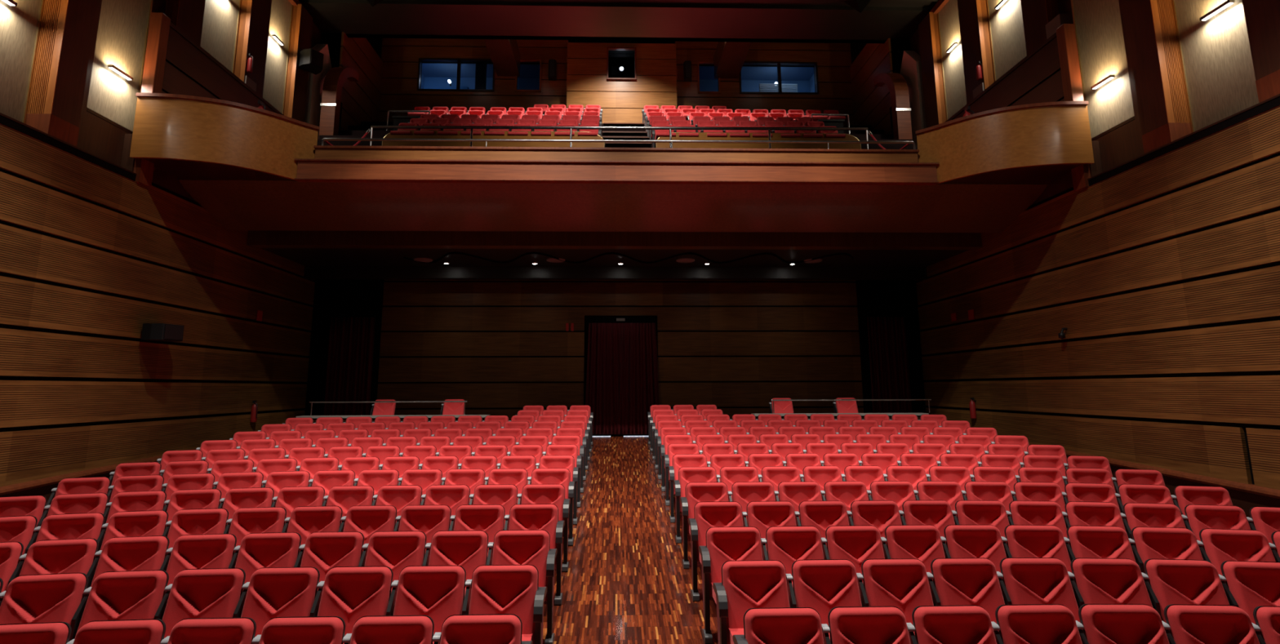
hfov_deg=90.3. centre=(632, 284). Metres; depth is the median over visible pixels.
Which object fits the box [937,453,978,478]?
seat
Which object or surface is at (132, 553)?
seat
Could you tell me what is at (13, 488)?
trim
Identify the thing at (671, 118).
seat
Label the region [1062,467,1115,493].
seat
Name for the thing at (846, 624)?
seat
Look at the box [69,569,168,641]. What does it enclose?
seat
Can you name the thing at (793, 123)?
seat
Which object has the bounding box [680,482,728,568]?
seat
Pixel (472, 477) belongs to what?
seat
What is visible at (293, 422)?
seat
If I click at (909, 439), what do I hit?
seat
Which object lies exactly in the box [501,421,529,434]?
seat
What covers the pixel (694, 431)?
seat
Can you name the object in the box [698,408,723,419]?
seat
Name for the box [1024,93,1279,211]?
trim
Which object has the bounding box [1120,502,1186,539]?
seat
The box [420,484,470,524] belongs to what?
seat
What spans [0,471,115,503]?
baseboard
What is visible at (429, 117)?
seat
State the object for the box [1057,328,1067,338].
wall hook
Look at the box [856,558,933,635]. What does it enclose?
seat
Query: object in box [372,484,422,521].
seat
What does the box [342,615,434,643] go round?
seat
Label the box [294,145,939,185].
balcony
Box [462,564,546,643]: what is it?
seat
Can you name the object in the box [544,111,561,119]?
seat
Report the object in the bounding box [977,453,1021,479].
seat
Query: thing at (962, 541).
seat
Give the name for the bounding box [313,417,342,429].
seat
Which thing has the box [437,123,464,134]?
seat
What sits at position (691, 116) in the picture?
seat
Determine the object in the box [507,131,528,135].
seat cushion
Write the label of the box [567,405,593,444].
seat
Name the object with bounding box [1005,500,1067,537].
seat
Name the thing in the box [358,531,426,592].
seat
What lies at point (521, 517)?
seat
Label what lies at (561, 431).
seat
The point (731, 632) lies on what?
seat cushion
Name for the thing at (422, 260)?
ceiling speaker
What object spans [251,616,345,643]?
seat
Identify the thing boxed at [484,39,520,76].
ceiling beam
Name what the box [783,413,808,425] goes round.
seat
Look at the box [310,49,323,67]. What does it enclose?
grille
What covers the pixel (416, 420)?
seat
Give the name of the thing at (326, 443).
seat
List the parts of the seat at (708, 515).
panel, armrest, post, backrest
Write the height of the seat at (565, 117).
0.899 m
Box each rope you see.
[324,128,370,145]
[867,130,909,149]
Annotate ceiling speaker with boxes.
[413,257,432,262]
[546,257,564,262]
[676,257,694,262]
[804,258,822,262]
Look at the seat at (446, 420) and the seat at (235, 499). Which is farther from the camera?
the seat at (446, 420)
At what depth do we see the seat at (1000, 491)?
7.42 m
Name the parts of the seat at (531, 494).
backrest, post, armrest, panel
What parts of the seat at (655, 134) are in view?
backrest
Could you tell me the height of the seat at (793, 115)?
0.899 m
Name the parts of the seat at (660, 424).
armrest, post, backrest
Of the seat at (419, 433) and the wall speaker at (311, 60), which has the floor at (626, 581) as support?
the seat at (419, 433)
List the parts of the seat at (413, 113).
backrest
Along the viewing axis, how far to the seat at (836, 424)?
12.54 m
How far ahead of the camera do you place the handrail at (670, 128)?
13.70 m
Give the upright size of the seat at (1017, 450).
0.899 m
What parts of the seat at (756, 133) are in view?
backrest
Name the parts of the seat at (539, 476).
backrest, post, armrest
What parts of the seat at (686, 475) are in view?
armrest, post, backrest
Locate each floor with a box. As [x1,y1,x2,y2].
[316,121,918,159]
[542,436,718,643]
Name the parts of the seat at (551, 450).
backrest, post, armrest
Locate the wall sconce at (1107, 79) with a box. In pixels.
[1090,74,1115,89]
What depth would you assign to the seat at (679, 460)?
9.14 m
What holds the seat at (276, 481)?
on the floor at (626, 581)
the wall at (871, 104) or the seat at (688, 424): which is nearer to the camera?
the seat at (688, 424)
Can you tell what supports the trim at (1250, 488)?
attached to the wall at (1162, 273)
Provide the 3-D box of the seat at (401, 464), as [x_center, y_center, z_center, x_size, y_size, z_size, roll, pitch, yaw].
[-3.278,2.845,8.703,0.558,0.899,0.630,0,-9,-4]
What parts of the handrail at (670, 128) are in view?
post, post, post, rail, post, post, post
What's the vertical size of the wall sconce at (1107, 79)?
0.048 m
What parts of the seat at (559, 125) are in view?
backrest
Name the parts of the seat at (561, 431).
backrest, post, armrest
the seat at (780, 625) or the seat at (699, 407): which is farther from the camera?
the seat at (699, 407)
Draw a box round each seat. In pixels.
[0,495,47,527]
[0,515,37,555]
[0,542,23,592]
[0,573,88,625]
[0,577,3,593]
[0,622,71,643]
[7,537,98,586]
[24,512,105,554]
[36,493,108,527]
[45,476,110,506]
[66,618,165,643]
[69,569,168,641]
[86,535,169,588]
[97,510,168,551]
[103,490,166,524]
[106,475,164,502]
[108,462,161,490]
[154,568,245,638]
[156,449,202,474]
[160,460,208,488]
[160,533,236,591]
[160,617,256,643]
[161,473,214,500]
[162,508,228,548]
[163,488,221,521]
[196,440,237,460]
[201,448,244,472]
[207,459,253,482]
[213,471,263,498]
[217,487,274,524]
[223,506,286,552]
[228,532,301,583]
[229,431,266,446]
[232,567,319,637]
[236,439,275,459]
[244,448,285,466]
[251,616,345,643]
[252,457,297,484]
[257,423,291,437]
[262,471,310,502]
[266,430,302,445]
[271,486,324,523]
[275,438,312,458]
[282,506,342,551]
[284,417,313,429]
[284,447,324,469]
[291,423,324,436]
[293,531,364,589]
[296,457,339,479]
[301,430,335,444]
[308,470,355,502]
[310,566,393,643]
[311,437,348,453]
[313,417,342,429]
[322,485,373,521]
[323,422,355,435]
[324,446,363,470]
[334,429,368,444]
[337,457,379,482]
[338,505,396,551]
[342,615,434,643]
[343,416,372,428]
[347,436,383,457]
[354,469,399,500]
[355,422,385,435]
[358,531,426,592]
[362,445,399,469]
[368,429,400,444]
[369,399,395,415]
[372,416,400,428]
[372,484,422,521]
[378,456,419,482]
[382,436,417,453]
[385,422,415,435]
[386,565,466,643]
[390,123,418,134]
[394,505,451,551]
[397,469,442,500]
[399,445,436,468]
[400,416,428,427]
[400,428,431,443]
[408,106,431,115]
[408,118,429,125]
[413,123,441,134]
[415,422,444,434]
[417,435,450,455]
[418,114,439,122]
[418,456,458,482]
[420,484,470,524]
[422,530,488,595]
[426,106,448,113]
[426,110,446,117]
[428,415,455,427]
[429,118,450,125]
[431,428,462,442]
[432,613,533,643]
[435,444,471,468]
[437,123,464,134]
[439,114,458,122]
[440,399,464,414]
[441,468,484,501]
[444,421,473,434]
[446,106,467,114]
[448,110,466,118]
[448,504,505,555]
[449,435,483,452]
[450,118,472,130]
[455,415,482,426]
[457,455,497,481]
[461,114,479,123]
[461,123,486,134]
[462,428,493,442]
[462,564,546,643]
[466,106,485,114]
[467,110,484,118]
[469,484,517,524]
[471,444,507,466]
[472,118,493,130]
[472,421,501,434]
[481,114,499,123]
[483,415,508,426]
[483,435,515,455]
[484,123,509,135]
[484,468,528,500]
[486,106,506,114]
[486,111,504,118]
[486,529,557,643]
[493,427,523,442]
[495,119,515,125]
[497,455,536,484]
[499,114,519,123]
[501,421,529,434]
[503,503,564,604]
[505,106,524,114]
[506,111,523,118]
[506,444,542,468]
[507,124,531,135]
[508,415,535,426]
[515,119,536,131]
[515,435,548,455]
[517,409,539,421]
[517,484,570,571]
[520,115,539,123]
[521,405,544,415]
[523,111,542,119]
[523,427,553,444]
[524,107,542,114]
[527,468,575,545]
[529,421,557,433]
[531,124,554,135]
[533,104,548,115]
[535,415,561,426]
[535,455,578,524]
[536,119,557,130]
[540,115,559,123]
[540,409,564,420]
[542,444,582,506]
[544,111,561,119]
[544,405,567,414]
[547,107,564,115]
[548,435,584,493]
[550,104,566,111]
[553,427,586,479]
[554,124,576,135]
[557,119,577,131]
[557,421,588,469]
[560,115,579,126]
[561,111,580,123]
[561,415,590,460]
[564,107,582,119]
[564,409,591,452]
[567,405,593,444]
[568,104,583,114]
[577,124,601,135]
[578,119,601,126]
[580,115,602,136]
[581,111,601,119]
[582,107,602,115]
[583,104,602,121]
[641,105,658,123]
[643,108,662,126]
[644,111,663,131]
[646,115,666,137]
[647,404,671,444]
[648,120,669,139]
[648,409,674,451]
[651,124,675,147]
[651,414,678,459]
[653,420,682,468]
[656,426,687,479]
[659,434,693,491]
[660,105,675,111]
[662,108,679,115]
[663,443,699,506]
[665,111,682,119]
[667,115,686,124]
[667,453,707,523]
[670,120,690,126]
[672,404,693,414]
[673,466,716,543]
[674,124,698,136]
[675,408,698,419]
[677,105,693,111]
[678,414,703,426]
[680,108,697,119]
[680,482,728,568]
[682,420,710,432]
[687,112,706,124]
[687,426,716,444]
[688,501,743,601]
[690,115,710,126]
[693,404,716,414]
[693,434,724,450]
[694,106,710,112]
[695,120,715,132]
[698,108,715,115]
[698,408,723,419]
[698,526,763,643]
[699,443,734,461]
[701,124,726,137]
[703,414,729,426]
[706,453,745,479]
[707,112,724,119]
[710,115,729,124]
[710,420,737,432]
[711,106,727,112]
[712,560,790,643]
[716,109,733,115]
[716,426,746,440]
[716,466,759,498]
[717,120,737,126]
[723,125,749,137]
[724,112,742,120]
[724,434,756,453]
[728,481,775,523]
[729,413,755,425]
[730,116,749,124]
[733,443,768,466]
[733,607,824,643]
[734,109,751,116]
[737,120,757,127]
[737,420,764,432]
[742,501,796,551]
[745,125,772,137]
[745,453,783,481]
[746,426,776,440]
[748,112,766,120]
[752,109,768,116]
[755,116,773,125]
[755,413,782,425]
[756,434,788,449]
[758,466,800,497]
[760,525,824,588]
[762,120,783,133]
[764,419,792,432]
[768,109,786,116]
[768,112,785,120]
[768,397,793,413]
[768,443,803,464]
[772,125,800,137]
[774,481,822,519]
[775,116,793,124]
[776,426,805,440]
[782,453,821,480]
[783,120,804,127]
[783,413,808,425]
[786,109,808,116]
[786,113,803,120]
[786,559,862,639]
[788,434,821,453]
[792,419,821,432]
[794,125,822,137]
[795,116,813,124]
[795,500,848,546]
[800,466,842,497]
[803,443,838,461]
[804,110,827,121]
[804,121,824,127]
[805,426,835,443]
[809,413,834,425]
[816,125,845,137]
[820,434,853,449]
[820,453,859,474]
[820,480,868,518]
[821,419,849,432]
[821,525,884,584]
[821,606,910,643]
[822,110,845,119]
[832,397,858,413]
[835,426,866,443]
[836,413,862,425]
[838,443,873,464]
[841,466,884,494]
[846,500,902,544]
[849,419,879,432]
[853,434,886,453]
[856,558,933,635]
[858,453,897,479]
[863,413,889,425]
[866,426,897,440]
[866,480,915,515]
[873,443,910,466]
[878,420,908,432]
[880,524,945,580]
[883,466,927,496]
[886,434,920,450]
[889,414,917,426]
[897,426,930,440]
[897,453,937,475]
[898,500,955,543]
[906,604,996,643]
[908,420,938,433]
[909,443,946,464]
[913,480,963,515]
[917,414,946,426]
[920,434,955,453]
[925,466,971,494]
[926,557,1004,623]
[929,426,963,441]
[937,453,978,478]
[938,420,970,433]
[940,524,1006,578]
[946,443,985,462]
[951,500,1009,542]
[955,435,991,451]
[961,481,1013,511]
[963,426,997,441]
[969,466,1017,496]
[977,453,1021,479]
[984,444,1025,462]
[991,435,1029,452]
[991,604,1082,643]
[996,557,1079,622]
[1000,524,1071,573]
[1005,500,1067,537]
[1010,481,1066,516]
[1015,466,1065,492]
[1019,454,1066,480]
[1024,444,1067,466]
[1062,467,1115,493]
[1062,482,1120,512]
[1062,501,1125,531]
[1063,455,1112,477]
[1063,525,1136,562]
[1067,558,1152,608]
[1075,604,1169,643]
[1111,469,1165,497]
[1115,484,1173,513]
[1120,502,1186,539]
[1128,526,1203,573]
[1141,559,1230,622]
[1161,604,1259,643]
[1170,485,1232,519]
[1182,504,1250,541]
[1196,528,1275,575]
[1218,560,1279,624]
[1246,506,1279,543]
[1252,605,1279,643]
[1268,530,1279,562]
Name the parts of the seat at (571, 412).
backrest, post, armrest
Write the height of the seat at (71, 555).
0.899 m
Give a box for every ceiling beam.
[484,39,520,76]
[713,41,751,78]
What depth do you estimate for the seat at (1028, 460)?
8.87 m
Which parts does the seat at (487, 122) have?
backrest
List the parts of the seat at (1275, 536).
backrest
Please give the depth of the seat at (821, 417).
13.40 m
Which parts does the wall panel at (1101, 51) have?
sill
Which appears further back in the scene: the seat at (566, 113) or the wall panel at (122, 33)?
the seat at (566, 113)
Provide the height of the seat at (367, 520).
0.899 m
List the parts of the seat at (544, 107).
backrest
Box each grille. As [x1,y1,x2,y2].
[163,324,183,340]
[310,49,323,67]
[549,60,554,75]
[685,61,690,76]
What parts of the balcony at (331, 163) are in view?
fascia moulding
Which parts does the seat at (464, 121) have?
backrest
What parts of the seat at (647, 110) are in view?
backrest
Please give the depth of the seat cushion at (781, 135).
15.43 m
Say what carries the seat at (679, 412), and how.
on the floor at (626, 581)
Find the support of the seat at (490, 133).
on the floor at (353, 131)
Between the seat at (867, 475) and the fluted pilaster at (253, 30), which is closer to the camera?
the seat at (867, 475)
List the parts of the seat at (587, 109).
backrest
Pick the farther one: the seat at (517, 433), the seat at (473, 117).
the seat at (473, 117)
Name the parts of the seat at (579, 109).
backrest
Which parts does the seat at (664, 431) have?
armrest, post, backrest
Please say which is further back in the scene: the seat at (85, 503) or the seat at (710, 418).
the seat at (710, 418)
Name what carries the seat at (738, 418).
on the floor at (626, 581)
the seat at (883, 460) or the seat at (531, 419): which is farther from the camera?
the seat at (531, 419)
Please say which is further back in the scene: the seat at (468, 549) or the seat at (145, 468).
the seat at (145, 468)
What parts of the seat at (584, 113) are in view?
backrest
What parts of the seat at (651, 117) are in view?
backrest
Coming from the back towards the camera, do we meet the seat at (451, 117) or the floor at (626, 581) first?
the seat at (451, 117)
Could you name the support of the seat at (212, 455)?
on the floor at (626, 581)
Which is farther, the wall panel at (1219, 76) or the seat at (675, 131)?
the seat at (675, 131)
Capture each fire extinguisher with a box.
[246,53,253,73]
[249,400,257,422]
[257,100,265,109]
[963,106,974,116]
[968,397,977,418]
[975,61,982,80]
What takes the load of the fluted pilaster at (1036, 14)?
attached to the wall at (1064, 6)
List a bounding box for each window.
[417,57,494,91]
[515,58,542,92]
[606,46,636,79]
[697,60,720,93]
[739,61,818,94]
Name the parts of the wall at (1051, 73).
board panel, post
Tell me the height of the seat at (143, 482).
0.899 m
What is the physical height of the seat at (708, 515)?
0.899 m
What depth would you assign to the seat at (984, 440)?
10.57 m
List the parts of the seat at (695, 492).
panel, armrest, post, backrest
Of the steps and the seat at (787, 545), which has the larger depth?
the steps
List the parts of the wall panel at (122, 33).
sill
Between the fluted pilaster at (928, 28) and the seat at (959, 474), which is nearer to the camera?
the seat at (959, 474)
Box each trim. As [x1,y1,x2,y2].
[0,112,202,207]
[0,448,196,495]
[76,0,128,166]
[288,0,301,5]
[920,0,949,22]
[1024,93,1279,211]
[1028,443,1279,498]
[1095,0,1144,172]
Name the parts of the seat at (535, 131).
backrest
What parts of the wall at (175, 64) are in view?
post, board panel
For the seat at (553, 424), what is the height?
0.899 m
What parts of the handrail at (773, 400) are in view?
rail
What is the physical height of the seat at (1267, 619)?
0.899 m
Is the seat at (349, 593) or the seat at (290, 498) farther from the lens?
the seat at (290, 498)
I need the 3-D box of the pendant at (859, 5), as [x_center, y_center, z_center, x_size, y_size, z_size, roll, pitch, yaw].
[6.073,-7.473,16.893,0.700,0.450,0.600,0,-9,-2]
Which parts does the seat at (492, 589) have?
post, armrest, panel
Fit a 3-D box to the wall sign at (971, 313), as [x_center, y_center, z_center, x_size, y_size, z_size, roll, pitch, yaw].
[7.502,0.674,14.102,0.020,0.220,0.198,0,-9,-2]
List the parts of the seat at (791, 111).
backrest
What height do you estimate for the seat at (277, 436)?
0.899 m
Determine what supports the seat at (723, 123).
on the floor at (353, 131)
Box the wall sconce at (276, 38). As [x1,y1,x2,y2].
[271,34,284,45]
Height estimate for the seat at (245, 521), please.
0.899 m
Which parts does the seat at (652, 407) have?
post, backrest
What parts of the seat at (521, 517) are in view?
backrest, post, armrest, panel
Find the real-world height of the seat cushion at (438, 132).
0.105 m
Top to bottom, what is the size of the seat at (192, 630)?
0.899 m
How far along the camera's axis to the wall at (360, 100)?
19.47 m
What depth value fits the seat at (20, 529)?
5.96 m
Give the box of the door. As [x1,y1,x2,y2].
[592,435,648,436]
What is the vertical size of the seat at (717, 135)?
0.899 m
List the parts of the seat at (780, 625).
armrest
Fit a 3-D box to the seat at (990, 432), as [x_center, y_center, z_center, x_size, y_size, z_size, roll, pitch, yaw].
[6.124,2.956,11.035,0.558,0.899,0.630,-3,-10,15]
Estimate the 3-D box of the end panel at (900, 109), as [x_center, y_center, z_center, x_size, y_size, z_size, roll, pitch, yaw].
[7.522,-4.605,18.355,0.420,3.550,1.370,0,-9,-2]
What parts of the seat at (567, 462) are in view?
backrest, post, armrest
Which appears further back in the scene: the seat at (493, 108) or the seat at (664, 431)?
the seat at (493, 108)
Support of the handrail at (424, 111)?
on the floor at (353, 131)
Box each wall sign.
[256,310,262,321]
[565,323,573,331]
[616,318,625,320]
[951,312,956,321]
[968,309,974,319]
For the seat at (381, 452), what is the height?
0.899 m
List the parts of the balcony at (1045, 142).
rail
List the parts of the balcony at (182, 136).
rail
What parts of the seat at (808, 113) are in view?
backrest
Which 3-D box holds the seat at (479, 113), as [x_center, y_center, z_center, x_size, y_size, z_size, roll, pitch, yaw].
[-4.576,-4.673,18.265,0.558,0.899,0.630,0,-9,-2]
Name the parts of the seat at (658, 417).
armrest, post, backrest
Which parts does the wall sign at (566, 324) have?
sign plate, sign plate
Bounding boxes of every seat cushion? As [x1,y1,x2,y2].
[390,130,410,134]
[408,112,425,115]
[413,130,434,134]
[437,131,457,134]
[461,131,480,134]
[484,131,504,135]
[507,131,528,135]
[521,633,533,640]
[531,131,551,135]
[555,132,574,135]
[577,132,597,135]
[655,133,675,139]
[679,133,698,136]
[698,551,701,563]
[706,133,726,137]
[711,582,716,604]
[728,628,743,643]
[729,133,749,137]
[752,133,772,137]
[780,133,800,137]
[803,133,822,137]
[810,115,827,121]
[826,133,845,137]
[827,115,845,119]
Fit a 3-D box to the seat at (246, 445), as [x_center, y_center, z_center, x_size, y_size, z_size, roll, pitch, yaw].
[-5.971,2.897,9.932,0.558,0.899,0.630,2,-10,-16]
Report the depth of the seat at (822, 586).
4.88 m
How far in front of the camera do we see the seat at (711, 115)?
18.73 m
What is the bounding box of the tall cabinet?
[1045,13,1073,39]
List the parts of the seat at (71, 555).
backrest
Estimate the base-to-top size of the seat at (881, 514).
0.899 m
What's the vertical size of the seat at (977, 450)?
0.899 m
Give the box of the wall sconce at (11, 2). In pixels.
[2,0,17,6]
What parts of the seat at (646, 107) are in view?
backrest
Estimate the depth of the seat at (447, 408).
14.93 m
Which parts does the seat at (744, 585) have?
panel, armrest, post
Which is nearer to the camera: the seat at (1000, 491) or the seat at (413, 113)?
the seat at (1000, 491)
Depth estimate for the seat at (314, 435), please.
11.19 m
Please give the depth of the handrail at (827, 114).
18.69 m
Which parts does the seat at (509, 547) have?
backrest, post, armrest, panel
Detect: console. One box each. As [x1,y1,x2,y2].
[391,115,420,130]
[817,119,844,133]
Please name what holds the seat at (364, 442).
on the floor at (626, 581)
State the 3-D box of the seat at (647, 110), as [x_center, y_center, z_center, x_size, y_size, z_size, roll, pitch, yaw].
[0.630,-5.022,19.343,0.568,0.899,0.665,0,-9,-2]
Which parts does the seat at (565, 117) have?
backrest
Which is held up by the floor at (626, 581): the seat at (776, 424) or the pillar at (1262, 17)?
the seat at (776, 424)
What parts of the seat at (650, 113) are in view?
backrest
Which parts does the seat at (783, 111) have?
backrest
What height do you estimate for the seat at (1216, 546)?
0.899 m
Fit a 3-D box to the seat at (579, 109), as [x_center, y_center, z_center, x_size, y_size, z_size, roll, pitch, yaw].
[-1.822,-5.027,19.259,0.558,0.899,0.630,0,-9,-2]
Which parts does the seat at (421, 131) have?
backrest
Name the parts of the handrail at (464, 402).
rail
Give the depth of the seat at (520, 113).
18.57 m
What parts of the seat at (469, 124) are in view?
backrest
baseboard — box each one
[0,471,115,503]
[1066,456,1279,522]
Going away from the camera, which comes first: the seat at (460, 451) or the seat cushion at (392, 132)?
the seat at (460, 451)
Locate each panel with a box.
[0,0,44,123]
[86,0,152,133]
[200,0,240,73]
[262,0,293,114]
[304,44,331,141]
[318,66,359,137]
[382,129,604,147]
[655,132,861,149]
[873,72,912,139]
[899,50,926,145]
[937,0,967,119]
[986,0,1026,80]
[1071,0,1134,140]
[1171,0,1258,132]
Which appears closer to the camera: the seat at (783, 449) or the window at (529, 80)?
the seat at (783, 449)
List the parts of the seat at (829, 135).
backrest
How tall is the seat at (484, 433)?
0.899 m
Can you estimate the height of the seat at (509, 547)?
0.899 m
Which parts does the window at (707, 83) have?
pane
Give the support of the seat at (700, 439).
on the floor at (626, 581)
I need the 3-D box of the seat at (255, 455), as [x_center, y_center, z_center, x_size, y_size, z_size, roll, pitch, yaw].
[-5.428,2.858,9.219,0.558,0.899,0.630,2,-10,-14]
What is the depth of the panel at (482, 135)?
15.23 m
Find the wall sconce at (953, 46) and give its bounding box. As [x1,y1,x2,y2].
[946,42,957,53]
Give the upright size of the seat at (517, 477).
0.899 m
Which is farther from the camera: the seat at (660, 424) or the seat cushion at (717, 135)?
the seat cushion at (717, 135)
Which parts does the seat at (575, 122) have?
backrest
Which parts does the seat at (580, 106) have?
backrest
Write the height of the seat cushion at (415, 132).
0.105 m
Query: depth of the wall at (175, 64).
11.33 m
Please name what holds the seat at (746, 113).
on the floor at (353, 131)
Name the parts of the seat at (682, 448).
armrest, post, backrest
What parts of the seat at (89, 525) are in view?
backrest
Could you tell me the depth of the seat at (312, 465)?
8.85 m
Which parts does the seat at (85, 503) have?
backrest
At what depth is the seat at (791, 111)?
19.72 m
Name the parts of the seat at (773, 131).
backrest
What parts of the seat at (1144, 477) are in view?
backrest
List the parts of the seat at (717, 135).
backrest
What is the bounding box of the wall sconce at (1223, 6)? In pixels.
[1199,0,1235,21]
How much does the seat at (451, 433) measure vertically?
0.899 m
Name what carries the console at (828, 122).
on the floor at (353, 131)
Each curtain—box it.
[324,316,375,415]
[585,322,626,434]
[618,322,659,434]
[866,316,911,413]
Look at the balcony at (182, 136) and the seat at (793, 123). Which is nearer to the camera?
the balcony at (182, 136)
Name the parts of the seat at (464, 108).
backrest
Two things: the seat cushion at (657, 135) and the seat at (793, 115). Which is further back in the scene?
the seat at (793, 115)
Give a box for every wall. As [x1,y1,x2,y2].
[0,123,315,487]
[140,12,283,115]
[151,0,321,48]
[296,414,490,422]
[302,280,927,436]
[320,31,382,130]
[378,37,853,124]
[566,42,676,123]
[751,413,928,419]
[849,38,911,133]
[909,0,1072,56]
[915,105,1279,489]
[916,23,1084,145]
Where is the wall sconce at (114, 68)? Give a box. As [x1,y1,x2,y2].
[107,64,133,79]
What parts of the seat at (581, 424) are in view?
backrest, post, armrest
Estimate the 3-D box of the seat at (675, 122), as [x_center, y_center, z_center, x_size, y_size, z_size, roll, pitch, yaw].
[1.270,-3.955,16.584,0.558,0.899,0.630,0,-9,-2]
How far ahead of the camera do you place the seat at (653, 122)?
16.84 m
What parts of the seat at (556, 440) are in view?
backrest, post, armrest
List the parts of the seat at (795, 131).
backrest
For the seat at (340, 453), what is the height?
0.899 m
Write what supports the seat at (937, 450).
on the floor at (626, 581)
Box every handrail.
[309,400,467,415]
[320,137,915,149]
[369,125,869,149]
[386,110,430,130]
[770,399,931,413]
[811,113,850,133]
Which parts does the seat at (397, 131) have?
backrest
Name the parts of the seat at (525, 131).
backrest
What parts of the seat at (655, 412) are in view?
armrest, post, backrest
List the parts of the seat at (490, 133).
backrest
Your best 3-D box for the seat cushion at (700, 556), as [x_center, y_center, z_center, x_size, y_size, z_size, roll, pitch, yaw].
[0.901,2.681,6.245,0.470,0.105,0.475,0,-9,-2]
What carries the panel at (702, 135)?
on the floor at (353, 131)
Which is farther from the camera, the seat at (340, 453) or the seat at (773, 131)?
the seat at (773, 131)
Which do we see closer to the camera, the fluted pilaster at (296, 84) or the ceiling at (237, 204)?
the ceiling at (237, 204)
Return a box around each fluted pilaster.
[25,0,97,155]
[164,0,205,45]
[233,0,271,97]
[283,4,313,122]
[918,12,946,128]
[957,0,995,103]
[1020,0,1058,55]
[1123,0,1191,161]
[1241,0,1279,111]
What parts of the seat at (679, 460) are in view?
armrest, post, backrest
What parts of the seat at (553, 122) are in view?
backrest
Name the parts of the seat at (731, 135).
backrest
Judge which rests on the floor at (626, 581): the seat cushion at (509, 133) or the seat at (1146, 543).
the seat at (1146, 543)
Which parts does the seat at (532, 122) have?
backrest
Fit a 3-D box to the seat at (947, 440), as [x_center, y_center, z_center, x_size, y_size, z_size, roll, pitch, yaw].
[5.097,2.939,10.421,0.558,0.899,0.630,-2,-9,10]
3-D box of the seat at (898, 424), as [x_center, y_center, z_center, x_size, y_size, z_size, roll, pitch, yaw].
[5.051,3.058,12.126,0.558,0.899,0.630,-2,-9,10]
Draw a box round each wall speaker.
[141,323,184,342]
[298,48,324,74]
[548,59,556,79]
[683,60,691,81]
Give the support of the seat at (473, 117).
on the floor at (353, 131)
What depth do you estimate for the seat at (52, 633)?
3.83 m
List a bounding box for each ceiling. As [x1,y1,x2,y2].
[178,178,1048,232]
[247,230,982,279]
[298,0,938,43]
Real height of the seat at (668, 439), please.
0.899 m
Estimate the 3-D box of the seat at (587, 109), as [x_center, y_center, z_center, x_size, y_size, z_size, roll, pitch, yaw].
[-1.242,-5.024,19.292,0.604,0.899,0.665,0,-9,-2]
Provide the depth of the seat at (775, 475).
8.33 m
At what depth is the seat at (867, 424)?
12.48 m
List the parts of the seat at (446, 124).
backrest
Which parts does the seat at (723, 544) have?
panel, armrest, post, backrest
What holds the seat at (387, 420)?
on the floor at (626, 581)
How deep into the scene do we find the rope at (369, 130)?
13.14 m
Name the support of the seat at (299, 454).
on the floor at (626, 581)
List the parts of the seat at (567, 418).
backrest, post, armrest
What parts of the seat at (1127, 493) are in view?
backrest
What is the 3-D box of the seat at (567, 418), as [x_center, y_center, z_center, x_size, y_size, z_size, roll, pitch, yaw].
[-1.184,3.151,13.055,0.604,0.899,0.665,0,-9,-2]
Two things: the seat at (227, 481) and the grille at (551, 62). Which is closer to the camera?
the seat at (227, 481)
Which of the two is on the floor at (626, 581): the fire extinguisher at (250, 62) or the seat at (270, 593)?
the seat at (270, 593)
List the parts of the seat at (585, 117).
backrest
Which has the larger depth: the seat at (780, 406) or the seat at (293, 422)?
the seat at (780, 406)
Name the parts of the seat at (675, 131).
backrest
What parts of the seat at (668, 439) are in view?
armrest, post, backrest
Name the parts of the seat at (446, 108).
backrest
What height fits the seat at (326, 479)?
0.899 m
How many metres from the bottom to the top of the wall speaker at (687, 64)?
0.620 m
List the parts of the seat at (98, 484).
backrest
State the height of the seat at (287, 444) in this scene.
0.899 m
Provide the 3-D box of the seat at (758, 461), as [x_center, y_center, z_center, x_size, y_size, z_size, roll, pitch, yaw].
[1.912,2.861,8.910,0.558,0.899,0.630,0,-9,-2]
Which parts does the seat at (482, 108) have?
backrest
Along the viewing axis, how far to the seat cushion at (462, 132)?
15.22 m
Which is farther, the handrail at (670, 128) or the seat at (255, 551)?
the handrail at (670, 128)
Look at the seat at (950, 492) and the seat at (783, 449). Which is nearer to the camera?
the seat at (950, 492)
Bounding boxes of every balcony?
[129,92,319,186]
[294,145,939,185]
[915,101,1094,191]
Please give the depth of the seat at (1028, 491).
7.36 m
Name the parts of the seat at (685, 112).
backrest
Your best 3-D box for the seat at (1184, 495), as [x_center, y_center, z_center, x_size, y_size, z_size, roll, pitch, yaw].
[6.239,2.654,6.774,0.558,0.899,0.630,-3,-10,15]
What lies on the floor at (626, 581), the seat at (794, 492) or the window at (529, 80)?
the seat at (794, 492)
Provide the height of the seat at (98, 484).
0.899 m
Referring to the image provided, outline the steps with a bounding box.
[601,122,652,147]
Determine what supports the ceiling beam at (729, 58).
attached to the ceiling at (824, 21)
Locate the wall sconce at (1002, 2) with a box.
[994,0,1007,8]
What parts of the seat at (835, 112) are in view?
backrest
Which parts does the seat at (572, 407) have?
backrest, post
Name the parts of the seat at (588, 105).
backrest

